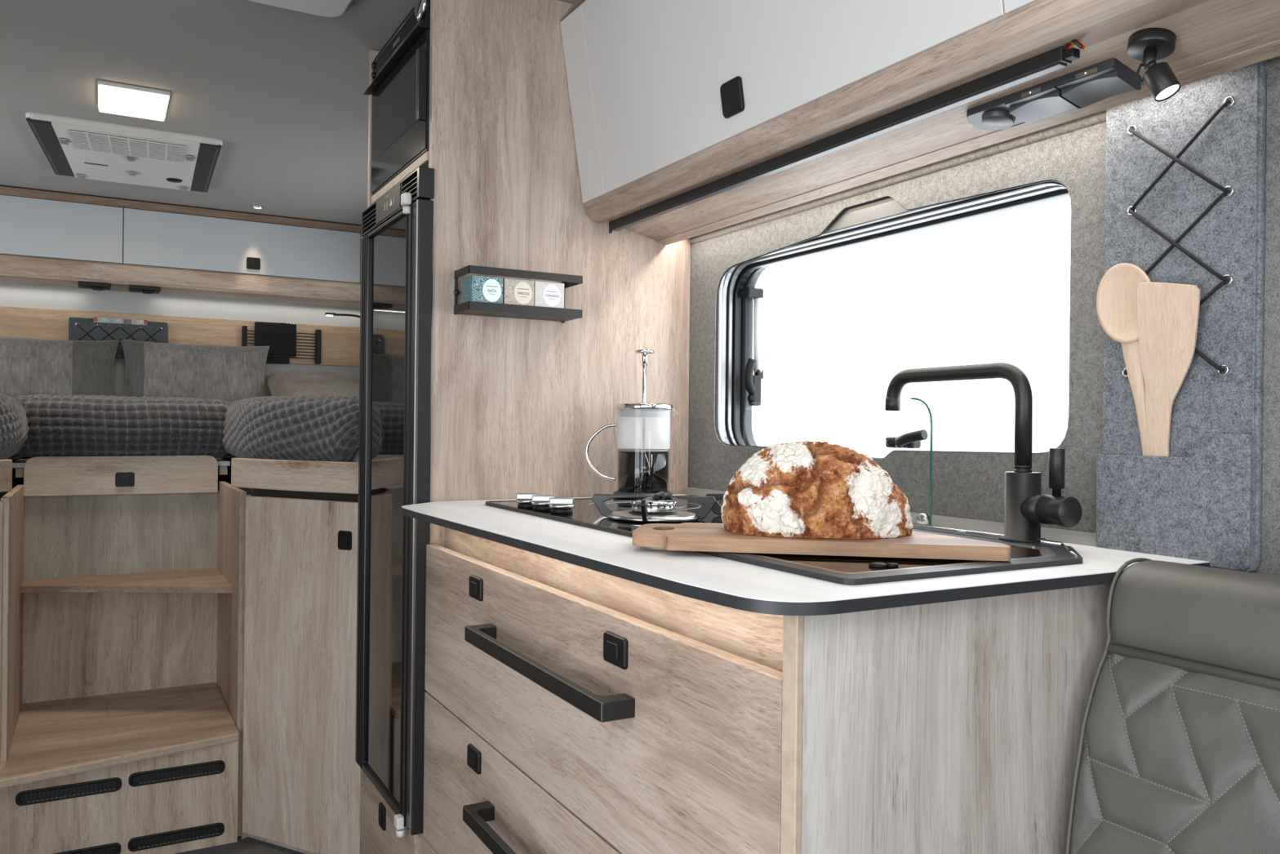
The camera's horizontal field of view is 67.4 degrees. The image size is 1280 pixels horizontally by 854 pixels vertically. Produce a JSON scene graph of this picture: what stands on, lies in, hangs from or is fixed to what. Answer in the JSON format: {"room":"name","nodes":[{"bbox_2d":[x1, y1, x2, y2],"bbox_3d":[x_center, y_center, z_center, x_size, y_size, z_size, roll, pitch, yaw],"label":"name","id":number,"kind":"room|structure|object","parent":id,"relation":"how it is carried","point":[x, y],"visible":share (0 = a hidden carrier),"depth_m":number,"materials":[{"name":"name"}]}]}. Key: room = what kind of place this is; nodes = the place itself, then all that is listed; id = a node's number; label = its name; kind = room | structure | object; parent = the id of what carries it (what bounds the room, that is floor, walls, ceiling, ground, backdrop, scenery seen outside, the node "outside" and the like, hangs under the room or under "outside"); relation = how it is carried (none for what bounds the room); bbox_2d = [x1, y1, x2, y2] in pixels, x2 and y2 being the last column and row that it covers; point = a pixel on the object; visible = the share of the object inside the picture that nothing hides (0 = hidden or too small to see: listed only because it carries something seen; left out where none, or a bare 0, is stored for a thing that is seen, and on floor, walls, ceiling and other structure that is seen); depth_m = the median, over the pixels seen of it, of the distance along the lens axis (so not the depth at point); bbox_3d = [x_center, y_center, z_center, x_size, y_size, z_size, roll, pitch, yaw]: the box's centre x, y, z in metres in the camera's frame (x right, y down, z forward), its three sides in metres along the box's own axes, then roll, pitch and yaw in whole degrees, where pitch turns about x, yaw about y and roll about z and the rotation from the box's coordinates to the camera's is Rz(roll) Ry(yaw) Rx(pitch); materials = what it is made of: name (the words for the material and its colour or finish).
{"room":"vehicle interior","nodes":[
{"label":"vehicle interior","id":0,"kind":"room"},
{"bbox_2d":[0,283,359,396],"bbox_3d":[-2.037,0.082,3.852,2.110,1.855,0.050,1,0,-29],"label":"wall","id":1,"kind":"structure","parent":0,"point":[11,295],"depth_m":3.91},
{"bbox_2d":[68,316,168,358],"bbox_3d":[-2.048,-0.346,3.775,0.342,0.152,0.036,1,0,-29],"label":"pocket","id":2,"kind":"object","parent":1,"relation":"attached to","point":[79,328],"visible":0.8,"depth_m":3.76,"materials":[{"name":"grey fabric"}]},
{"bbox_2d":[93,316,110,323],"bbox_3d":[-2.102,-0.352,3.748,0.055,0.152,0.004,1,0,-29],"label":"magazine","id":3,"kind":"object","parent":2,"relation":"in","point":[96,319],"visible":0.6,"depth_m":3.74,"materials":[{"name":"paper"}]},
{"bbox_2d":[107,318,124,324],"bbox_3d":[-2.057,-0.351,3.771,0.063,0.150,0.003,1,0,-29],"label":"magazine","id":4,"kind":"object","parent":2,"relation":"in","point":[109,320],"visible":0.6,"depth_m":3.77,"materials":[{"name":"paper"}]},
{"bbox_2d":[124,319,131,324],"bbox_3d":[-2.015,-0.350,3.790,0.042,0.148,0.003,1,0,-29],"label":"magazine","id":5,"kind":"object","parent":2,"relation":"in","point":[126,321],"visible":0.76,"depth_m":3.79,"materials":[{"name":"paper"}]},
{"bbox_2d":[131,319,146,324],"bbox_3d":[-1.986,-0.351,3.806,0.055,0.150,0.004,1,0,-29],"label":"magazine","id":6,"kind":"object","parent":2,"relation":"in","point":[138,322],"visible":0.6,"depth_m":3.80,"materials":[{"name":"paper"}]},
{"bbox_2d":[0,306,359,366],"bbox_3d":[-2.059,-0.364,3.798,2.006,0.172,0.014,1,0,-29],"label":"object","id":7,"kind":"structure","parent":1,"relation":"attached to","point":[340,345],"depth_m":3.93,"materials":[{"name":"brown wood"}]},
{"bbox_2d":[241,325,321,364],"bbox_3d":[-1.519,-0.348,4.073,0.317,0.147,0.036,1,0,-29],"label":"wall rack","id":8,"kind":"object","parent":1,"relation":"attached to","point":[317,334],"visible":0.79,"depth_m":4.07,"materials":[{"name":"black plastic"}]},
{"bbox_2d":[254,321,296,364],"bbox_3d":[-1.541,-0.357,4.058,0.167,0.178,0.017,1,0,-29],"label":"tablet case","id":9,"kind":"object","parent":8,"relation":"in","point":[259,326],"visible":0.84,"depth_m":4.06,"materials":[{"name":"black fabric"}]},
{"bbox_2d":[324,312,359,317],"bbox_3d":[-1.239,-0.460,4.165,0.073,0.047,0.284,1,0,28],"label":"reading lamp","id":10,"kind":"object","parent":1,"relation":"attached to","point":[326,313],"visible":0.62,"depth_m":4.08,"materials":[{"name":"black metal"}]},
{"bbox_2d":[175,835,305,853],"bbox_3d":[-0.456,1.059,0.973,2.260,0.060,6.730,1,0,-29],"label":"floor","id":11,"kind":"structure","parent":0,"point":[248,845],"depth_m":2.33,"materials":[{"name":"grey"}]},
{"bbox_2d":[0,456,31,761],"bbox_3d":[-2.087,0.401,2.578,0.759,0.672,2.104,1,0,-29],"label":"base cabinet","id":12,"kind":"object","parent":11,"relation":"on","point":[8,481],"visible":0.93,"depth_m":2.13,"materials":[{"name":"brown wood"}]},
{"bbox_3d":[-2.126,0.012,2.594,0.689,0.148,2.014,1,0,-29],"label":"mattress","id":13,"kind":"object","parent":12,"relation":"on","visible":0},
{"bbox_2d":[0,392,28,459],"bbox_3d":[-1.772,-0.004,2.304,0.632,0.183,1.358,1,0,-8],"label":"fleece blanket","id":14,"kind":"object","parent":13,"relation":"on","point":[14,428],"visible":0.94,"depth_m":2.23,"materials":[{"name":"grey fabric"}]},
{"bbox_2d":[0,337,119,397],"bbox_3d":[-2.212,-0.205,3.528,0.525,0.259,0.147,1,0,-29],"label":"pillow","id":15,"kind":"object","parent":13,"relation":"on","point":[33,366],"visible":0.82,"depth_m":3.51,"materials":[{"name":"grey fabric"}]},
{"bbox_2d":[0,480,246,853],"bbox_3d":[-1.403,0.588,2.351,0.771,0.860,0.666,1,0,-29],"label":"shelving unit","id":16,"kind":"object","parent":11,"relation":"on","point":[122,620],"depth_m":2.57,"materials":[{"name":"brown wood"}]},
{"bbox_2d":[15,777,121,805],"bbox_3d":[-1.299,0.830,2.186,0.208,0.032,0.007,1,0,-29],"label":"air vent","id":17,"kind":"object","parent":16,"relation":"attached to","point":[111,784],"visible":1,"depth_m":2.18,"materials":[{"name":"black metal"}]},
{"bbox_2d":[54,842,120,853],"bbox_3d":[-1.300,0.982,2.186,0.208,0.032,0.007,1,0,-29],"label":"air vent","id":18,"kind":"object","parent":16,"relation":"attached to","point":[111,848],"visible":1,"depth_m":2.22,"materials":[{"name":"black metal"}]},
{"bbox_2d":[12,455,230,496],"bbox_3d":[-1.508,0.133,2.810,0.540,0.107,0.326,1,0,-29],"label":"drawer","id":19,"kind":"object","parent":16,"relation":"attached to","point":[43,476],"visible":0.98,"depth_m":2.67,"materials":[{"name":"brown wood"}]},
{"bbox_3d":[-1.756,0.016,3.263,0.470,0.148,1.210,1,0,-29],"label":"mattress","id":20,"kind":"object","parent":19,"relation":"on","visible":0},
{"bbox_2d":[10,394,230,458],"bbox_3d":[-1.645,-0.003,3.032,0.667,0.184,0.922,1,0,-29],"label":"fleece blanket","id":21,"kind":"object","parent":20,"relation":"on","point":[59,425],"visible":0.93,"depth_m":2.66,"materials":[{"name":"grey fabric"}]},
{"bbox_2d":[120,338,269,402],"bbox_3d":[-1.745,-0.204,3.787,0.540,0.262,0.150,1,0,-29],"label":"pillow","id":22,"kind":"object","parent":20,"relation":"on","point":[229,374],"visible":0.8,"depth_m":3.73,"materials":[{"name":"grey fabric"}]},
{"bbox_2d":[20,568,232,593],"bbox_3d":[-1.362,0.421,2.544,0.480,0.018,0.368,1,0,-29],"label":"shelf","id":23,"kind":"object","parent":16,"relation":"attached to","point":[208,580],"depth_m":2.56,"materials":[{"name":"brown wood"}]},
{"bbox_2d":[128,822,224,851],"bbox_3d":[-1.107,0.980,2.295,0.208,0.032,0.007,1,0,-29],"label":"air vent","id":24,"kind":"object","parent":16,"relation":"attached to","point":[152,841],"visible":1,"depth_m":2.29,"materials":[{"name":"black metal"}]},
{"bbox_2d":[128,760,225,786],"bbox_3d":[-1.105,0.828,2.295,0.208,0.032,0.007,1,0,-29],"label":"air vent","id":25,"kind":"object","parent":16,"relation":"attached to","point":[165,775],"visible":1,"depth_m":2.29,"materials":[{"name":"black plastic"}]},
{"bbox_2d":[214,454,360,853],"bbox_3d":[-1.023,0.549,3.178,0.775,0.945,2.104,1,0,-29],"label":"base cabinet","id":26,"kind":"object","parent":11,"relation":"on","point":[301,774],"visible":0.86,"depth_m":2.29,"materials":[{"name":"brown wood"}]},
{"bbox_2d":[347,447,358,462],"bbox_3d":[-0.998,0.025,3.228,0.683,0.148,2.015,1,0,-29],"label":"mattress","id":27,"kind":"object","parent":26,"relation":"on","point":[355,457],"visible":0.02,"depth_m":2.33,"materials":[{"name":"grey fabric"}]},
{"bbox_2d":[222,393,359,462],"bbox_3d":[-0.855,0.004,3.023,0.854,0.181,1.642,1,0,-29],"label":"fleece blanket","id":28,"kind":"object","parent":27,"relation":"on","point":[321,428],"visible":0.64,"depth_m":2.35,"materials":[{"name":"grey fabric"}]},
{"bbox_2d":[265,370,359,396],"bbox_3d":[-1.292,-0.139,3.930,0.440,0.192,0.270,1,0,-29],"label":"pillow","id":29,"kind":"object","parent":27,"relation":"on","point":[290,383],"visible":0.47,"depth_m":3.86,"materials":[{"name":"grey fabric"}]},
{"bbox_2d":[360,0,690,853],"bbox_3d":[-0.259,0.104,2.054,0.573,1.854,0.447,1,0,-29],"label":"tall cabinet","id":30,"kind":"object","parent":11,"relation":"on","point":[517,404],"visible":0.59,"depth_m":1.82,"materials":[{"name":"brown wood"}]},
{"bbox_2d":[355,166,434,837],"bbox_3d":[-0.279,0.143,2.029,0.554,1.213,0.436,1,0,-29],"label":"fridge","id":31,"kind":"object","parent":30,"relation":"in","point":[397,229],"visible":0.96,"depth_m":1.85,"materials":[{"name":"black metal"}]},
{"bbox_2d":[363,0,430,195],"bbox_3d":[-0.271,-0.654,2.047,0.536,0.306,0.418,1,0,-29],"label":"oven","id":32,"kind":"object","parent":30,"relation":"in","point":[399,88],"visible":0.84,"depth_m":1.89,"materials":[{"name":"black metal"}]},
{"bbox_2d":[371,151,428,204],"bbox_3d":[-0.262,-0.492,2.048,0.518,0.017,0.411,1,0,-29],"label":"shelf","id":33,"kind":"object","parent":30,"relation":"attached to","point":[423,161],"depth_m":1.88,"materials":[{"name":"brown wood"}]},
{"bbox_2d":[414,0,427,22],"bbox_3d":[-0.396,-0.776,1.771,0.031,0.056,0.056,1,0,-29],"label":"round lamp","id":34,"kind":"object","parent":30,"relation":"attached to","point":[420,6],"visible":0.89,"depth_m":1.75,"materials":[{"name":"metal"}]},
{"bbox_2d":[453,265,582,323],"bbox_3d":[-0.224,-0.243,1.768,0.223,0.082,0.080,1,0,-29],"label":"spice rack","id":35,"kind":"object","parent":30,"relation":"attached to","point":[468,308],"visible":0.98,"depth_m":1.74,"materials":[{"name":"black metal"}]},
{"bbox_2d":[462,275,502,303],"bbox_3d":[-0.284,-0.237,1.725,0.058,0.060,0.056,1,0,-29],"label":"box","id":36,"kind":"object","parent":35,"relation":"on","point":[474,287],"visible":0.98,"depth_m":1.70,"materials":[{"name":"teal cardboard"}]},
{"bbox_2d":[502,278,534,306],"bbox_3d":[-0.231,-0.236,1.755,0.058,0.060,0.056,1,0,-29],"label":"box","id":37,"kind":"object","parent":35,"relation":"on","point":[515,291],"visible":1,"depth_m":1.73,"materials":[{"name":"beige cardboard"}]},
{"bbox_2d":[457,309,580,321],"bbox_3d":[-0.224,-0.205,1.770,0.217,0.002,0.079,1,0,-29],"label":"shelf","id":38,"kind":"object","parent":35,"relation":"attached to","point":[560,315],"depth_m":1.76,"materials":[{"name":"black metal"}]},
{"bbox_2d":[533,280,564,308],"bbox_3d":[-0.179,-0.236,1.784,0.058,0.060,0.056,1,0,-29],"label":"box","id":39,"kind":"object","parent":35,"relation":"on","point":[546,294],"visible":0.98,"depth_m":1.76,"materials":[{"name":"white cardboard"}]},
{"bbox_2d":[422,527,1115,853],"bbox_3d":[0.096,0.593,1.383,0.596,0.884,1.070,1,0,-29],"label":"base cabinet","id":40,"kind":"object","parent":11,"relation":"on","point":[570,708],"visible":0.84,"depth_m":0.94,"materials":[{"name":"brown wood"}]},
{"bbox_2d":[400,493,1216,615],"bbox_3d":[0.093,0.145,1.369,0.628,0.012,1.089,1,0,-29],"label":"countertop","id":41,"kind":"structure","parent":40,"relation":"on","point":[728,583],"depth_m":0.94,"materials":[{"name":"white laminate"}]},
{"bbox_2d":[485,491,724,537],"bbox_3d":[0.051,0.120,1.536,0.430,0.039,0.559,1,0,-29],"label":"gas hob","id":42,"kind":"object","parent":41,"relation":"in","point":[609,513],"visible":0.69,"depth_m":1.41,"materials":[{"name":"black glass"}]},
{"bbox_2d":[584,349,672,498],"bbox_3d":[-0.009,-0.007,1.808,0.157,0.279,0.112,1,0,-29],"label":"press","id":43,"kind":"object","parent":42,"relation":"on","point":[642,472],"visible":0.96,"depth_m":1.78,"materials":[{"name":"clear glass"}]},
{"bbox_2d":[692,523,1082,585],"bbox_3d":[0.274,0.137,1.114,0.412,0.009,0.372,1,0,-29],"label":"sink","id":44,"kind":"object","parent":41,"relation":"in","point":[842,570],"visible":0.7,"depth_m":0.97,"materials":[{"name":"metal"}]},
{"bbox_2d":[632,522,1010,560],"bbox_3d":[0.194,0.127,1.084,0.398,0.015,0.158,1,0,9],"label":"cutting board","id":45,"kind":"object","parent":44,"relation":"on","point":[684,536],"visible":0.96,"depth_m":1.01,"materials":[{"name":"brown wood"}]},
{"bbox_2d":[720,440,913,538],"bbox_3d":[0.202,0.068,1.106,0.214,0.104,0.165,1,0,-4],"label":"bread loaf","id":46,"kind":"object","parent":45,"relation":"on","point":[805,489],"visible":1,"depth_m":1.04,"materials":[{"name":"brown food"}]},
{"bbox_2d":[910,397,933,524],"bbox_3d":[0.301,0.049,1.560,0.016,0.186,0.457,1,0,-29],"label":"guard","id":47,"kind":"object","parent":41,"relation":"on","point":[923,517],"visible":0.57,"depth_m":1.36,"materials":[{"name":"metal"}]},
{"bbox_2d":[884,362,1081,542],"bbox_3d":[0.428,0.028,1.252,0.054,0.220,0.325,1,0,-29],"label":"faucet","id":48,"kind":"object","parent":41,"relation":"on","point":[1025,508],"visible":0.99,"depth_m":1.17,"materials":[{"name":"black metal"}]},
{"bbox_2d":[1065,557,1279,853],"bbox_3d":[0.624,0.588,0.414,0.625,0.907,1.101,1,0,-29],"label":"bench backrest","id":49,"kind":"object","parent":11,"relation":"on","point":[1181,719],"visible":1,"depth_m":0.86,"materials":[{"name":"grey leather"}]},
{"bbox_2d":[0,0,577,226],"bbox_3d":[-0.434,-0.851,0.972,2.260,0.050,6.730,1,0,-29],"label":"ceiling","id":50,"kind":"structure","parent":0,"point":[282,90],"depth_m":2.34,"materials":[{"name":"grey paint"}]},
{"bbox_2d":[25,111,222,192],"bbox_3d":[-1.575,-0.826,2.958,0.505,0.028,0.650,1,0,-29],"label":"air conditioner","id":51,"kind":"object","parent":50,"relation":"attached to","point":[80,148],"visible":1,"depth_m":2.86,"materials":[{"name":"white plastic"}]},
{"bbox_2d":[26,117,74,176],"bbox_3d":[-1.751,-0.825,2.863,0.057,0.006,0.632,1,0,-25],"label":"vent","id":52,"kind":"object","parent":51,"relation":"attached to","point":[55,135],"depth_m":2.74,"materials":[{"name":"black plastic"}]},
{"bbox_2d":[66,128,186,163],"bbox_3d":[-1.489,-0.816,2.797,0.304,0.006,0.196,1,0,-29],"label":"grille","id":53,"kind":"object","parent":51,"relation":"attached to","point":[131,147],"depth_m":2.78,"materials":[{"name":"white plastic"}]},
{"bbox_2d":[190,142,221,192],"bbox_3d":[-1.392,-0.822,3.064,0.057,0.006,0.629,1,0,-28],"label":"vent","id":54,"kind":"object","parent":51,"relation":"attached to","point":[204,157],"depth_m":2.98,"materials":[{"name":"black plastic"}]},
{"bbox_2d":[97,80,170,120],"bbox_3d":[-1.288,-0.826,2.438,0.158,0.020,0.213,1,0,-29],"label":"recessed light","id":55,"kind":"object","parent":50,"relation":"in","point":[115,98],"visible":1,"depth_m":2.40,"materials":[{"name":"white plastic"}]},
{"bbox_2d":[0,186,362,307],"bbox_3d":[-1.968,-0.672,3.643,2.006,0.335,0.252,1,0,-29],"label":"upper cabinet","id":56,"kind":"object","parent":50,"relation":"attached to","point":[47,238],"depth_m":3.63,"materials":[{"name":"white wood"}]},
{"bbox_2d":[251,205,263,209],"bbox_3d":[-1.458,-0.837,3.658,0.044,0.008,0.044,1,0,-29],"label":"recessed light","id":57,"kind":"object","parent":50,"relation":"in","point":[259,207],"visible":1,"depth_m":3.65,"materials":[{"name":"silver metal"}]},
{"bbox_2d":[248,0,353,17],"bbox_3d":[-0.609,-0.815,1.726,0.215,0.026,0.295,1,0,-29],"label":"frame","id":58,"kind":"object","parent":50,"relation":"attached to","point":[327,8],"visible":1,"depth_m":1.83,"materials":[{"name":"white plastic"}]},
{"bbox_2d":[560,0,1279,244],"bbox_3d":[0.512,-0.588,0.910,0.246,0.454,2.292,1,0,-29],"label":"upper cabinet","id":59,"kind":"object","parent":50,"relation":"attached to","point":[668,99],"depth_m":1.31,"materials":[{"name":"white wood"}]},
{"bbox_2d":[608,39,1087,233],"bbox_3d":[0.200,-0.390,1.432,0.019,0.026,1.040,1,0,-29],"label":"light bar","id":60,"kind":"object","parent":59,"relation":"attached to","point":[1058,58],"visible":1,"depth_m":1.23,"materials":[{"name":"black metal"}]},
{"bbox_2d":[1126,27,1181,102],"bbox_3d":[0.515,-0.359,0.959,0.044,0.071,0.052,1,0,-29],"label":"spotlight","id":61,"kind":"object","parent":59,"relation":"attached to","point":[1148,45],"visible":1,"depth_m":0.95,"materials":[{"name":"black metal"}]},
{"bbox_2d":[688,55,1279,576],"bbox_3d":[0.411,0.111,1.454,0.005,1.855,6.530,1,0,-29],"label":"wall","id":62,"kind":"structure","parent":0,"point":[966,485],"depth_m":1.29,"materials":[{"name":"grey fabric"}]},
{"bbox_2d":[681,487,1096,546],"bbox_3d":[0.362,0.136,1.518,0.019,0.015,1.090,1,0,-29],"label":"trim","id":63,"kind":"structure","parent":62,"relation":"attached to","point":[1082,538],"depth_m":1.31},
{"bbox_2d":[715,179,1070,463],"bbox_3d":[0.393,-0.147,1.597,0.105,0.500,0.900,1,0,-29],"label":"window","id":64,"kind":"structure","parent":62,"relation":"in","point":[737,388],"depth_m":1.78,"materials":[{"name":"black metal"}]},
{"bbox_2d":[689,57,1279,244],"bbox_3d":[0.414,-0.382,1.458,0.014,0.013,1.240,1,0,-29],"label":"trim","id":65,"kind":"structure","parent":62,"relation":"attached to","point":[1273,65],"depth_m":1.41,"materials":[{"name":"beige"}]},
{"bbox_2d":[1095,59,1266,571],"bbox_3d":[0.605,-0.121,1.086,0.020,0.546,0.181,1,0,-29],"label":"organizer","id":66,"kind":"object","parent":62,"relation":"attached to","point":[1185,171],"visible":0.91,"depth_m":1.06,"materials":[{"name":"grey fabric"}]},
{"bbox_2d":[1096,262,1151,455],"bbox_3d":[0.573,-0.033,1.127,0.017,0.318,0.072,1,0,-29],"label":"wooden spoon","id":67,"kind":"object","parent":66,"relation":"in","point":[1117,292],"visible":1,"depth_m":1.12,"materials":[{"name":"brown wood"}]},
{"bbox_2d":[1137,281,1200,456],"bbox_3d":[0.596,-0.015,1.077,0.024,0.301,0.072,1,0,-29],"label":"wooden spatula","id":68,"kind":"object","parent":66,"relation":"in","point":[1168,313],"visible":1,"depth_m":1.08,"materials":[{"name":"brown wood"}]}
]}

